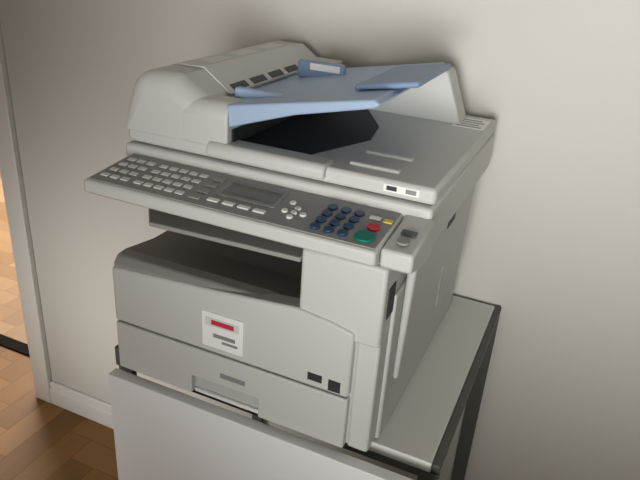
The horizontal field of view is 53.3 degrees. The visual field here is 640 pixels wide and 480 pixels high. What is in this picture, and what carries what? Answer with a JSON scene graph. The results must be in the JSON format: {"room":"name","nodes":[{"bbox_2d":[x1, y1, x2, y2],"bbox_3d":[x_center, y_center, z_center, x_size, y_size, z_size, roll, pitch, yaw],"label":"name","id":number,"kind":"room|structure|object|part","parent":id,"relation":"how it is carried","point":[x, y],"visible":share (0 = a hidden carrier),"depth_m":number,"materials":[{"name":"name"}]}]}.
{"room":"office","nodes":[
{"label":"office","id":0,"kind":"room"},
{"bbox_2d":[0,174,117,479],"bbox_3d":[0.013,-0.064,3.578,6.100,0.050,10.400,14,27,20],"label":"floor","id":1,"kind":"structure","parent":0,"point":[40,439],"depth_m":2.01,"materials":[{"name":"brown wood"}]},
{"bbox_2d":[0,334,29,356],"bbox_3d":[-1.292,0.354,2.440,0.889,0.006,0.050,14,27,20],"label":"door sill","id":2,"kind":"structure","parent":1,"relation":"on","point":[10,343],"depth_m":2.38,"materials":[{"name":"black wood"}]},
{"bbox_2d":[108,295,500,479],"bbox_3d":[-0.023,0.525,1.353,0.581,0.791,0.552,14,27,20],"label":"stand","id":3,"kind":"object","parent":1,"relation":"on","point":[161,432],"visible":0.58,"depth_m":1.03,"materials":[{"name":"grey metal"}]},
{"bbox_3d":[-0.361,0.552,1.276,0.030,0.764,0.012,14,27,20],"label":"leg","id":4,"kind":"part","parent":3,"relation":"part of","materials":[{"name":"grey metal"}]},
{"bbox_3d":[-0.162,0.375,1.679,0.030,0.764,0.012,14,27,20],"label":"leg","id":5,"kind":"part","parent":3,"relation":"part of","materials":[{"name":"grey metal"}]},
{"bbox_3d":[-0.118,0.613,1.121,0.551,0.739,0.020,14,27,20],"label":"panel","id":6,"kind":"part","parent":3,"relation":"part of","materials":[{"name":"white laminate"}]},
{"bbox_2d":[84,41,496,451],"bbox_3d":[-0.015,-0.050,1.070,0.490,0.503,0.536,14,27,20],"label":"printer","id":7,"kind":"object","parent":3,"relation":"on","point":[313,210],"visible":1,"depth_m":0.91,"materials":[{"name":"grey plastic"}]},
{"bbox_2d":[114,230,301,297],"bbox_3d":[-0.109,0.002,1.041,0.313,0.053,0.308,14,27,20],"label":"tray","id":8,"kind":"object","parent":7,"relation":"on","point":[173,264],"depth_m":0.96,"materials":[{"name":"grey plastic"}]},
{"bbox_3d":[-0.088,-0.059,0.996,0.271,0.007,0.320,14,27,20],"label":"output bin plate","id":9,"kind":"part","parent":7,"relation":"part of","materials":[{"name":"grey plastic"}]},
{"bbox_2d":[117,320,349,447],"bbox_3d":[-0.140,0.209,0.980,0.400,0.088,0.032,14,27,20],"label":"paper tray","id":10,"kind":"object","parent":7,"relation":"on","point":[316,410],"depth_m":0.95,"materials":[{"name":"grey plastic"}]},
{"bbox_3d":[-0.072,-0.116,0.895,0.185,0.021,0.040,14,27,20],"label":"lid handle","id":11,"kind":"part","parent":7,"relation":"part of","materials":[{"name":"grey plastic"}]},
{"bbox_3d":[0.013,-0.185,1.064,0.484,0.023,0.422,14,27,20],"label":"platen lid","id":12,"kind":"part","parent":7,"relation":"part of","materials":[{"name":"grey plastic"}]},
{"bbox_2d":[227,62,443,126],"bbox_3d":[0.028,-0.237,1.006,0.264,0.072,0.364,14,27,20],"label":"tray","id":13,"kind":"object","parent":7,"relation":"on","point":[255,99],"depth_m":0.94,"materials":[{"name":"blue plastic"}]},
{"bbox_2d":[386,281,396,319],"bbox_3d":[0.092,0.079,0.827,0.002,0.045,0.025,14,27,20],"label":"handle","id":14,"kind":"object","parent":7,"relation":"attached to","point":[391,289],"depth_m":0.83,"materials":[{"name":"black plastic"}]},
{"bbox_2d":[355,63,450,89],"bbox_3d":[0.126,-0.240,0.931,0.091,0.024,0.180,14,27,20],"label":"document tray","id":15,"kind":"object","parent":7,"relation":"on","point":[412,76],"depth_m":0.89,"materials":[{"name":"blue plastic"}]},
{"bbox_2d":[371,66,465,123],"bbox_3d":[0.137,-0.278,1.152,0.260,0.091,0.055,14,27,20],"label":"panel","id":16,"kind":"object","parent":7,"relation":"on","point":[439,100],"depth_m":1.11,"materials":[{"name":"grey plastic"}]},
{"bbox_2d":[393,186,474,377],"bbox_3d":[0.192,0.048,1.034,0.014,0.196,0.365,14,27,20],"label":"panel","id":17,"kind":"object","parent":7,"relation":"on","point":[423,290],"depth_m":0.97,"materials":[{"name":"grey plastic"}]},
{"bbox_3d":[-0.089,0.278,1.022,0.515,0.014,0.010,14,27,20],"label":"rail","id":18,"kind":"part","parent":3,"relation":"part of","materials":[{"name":"grey metal"}]},
{"bbox_3d":[0.134,0.677,1.086,0.030,0.764,0.012,14,27,20],"label":"leg","id":19,"kind":"part","parent":3,"relation":"part of","materials":[{"name":"grey metal"}]},
{"bbox_3d":[0.267,0.236,1.116,0.012,0.014,0.496,14,27,20],"label":"rail","id":20,"kind":"part","parent":3,"relation":"part of","materials":[{"name":"grey metal"}]},
{"bbox_3d":[0.334,0.500,1.489,0.030,0.764,0.012,14,27,20],"label":"leg","id":21,"kind":"part","parent":3,"relation":"part of","materials":[{"name":"grey metal"}]},
{"bbox_2d":[0,0,639,479],"bbox_3d":[0.076,-0.503,1.302,4.600,2.700,0.180,14,27,20],"label":"wall","id":22,"kind":"structure","parent":0,"point":[551,240],"depth_m":1.31,"materials":[{"name":"paint"}]},
{"bbox_2d":[0,26,51,402],"bbox_3d":[-1.256,-0.591,1.911,1.047,2.167,0.198,14,27,20],"label":"trim","id":23,"kind":"structure","parent":22,"relation":"attached to","point":[10,166],"depth_m":1.86,"materials":[{"name":"white paint"}]},
{"bbox_2d":[50,380,112,428],"bbox_3d":[0.489,0.847,1.575,3.020,0.085,0.016,14,27,20],"label":"baseboard","id":24,"kind":"structure","parent":22,"relation":"attached to","point":[92,408],"depth_m":2.05,"materials":[{"name":"white paint"}]}
]}

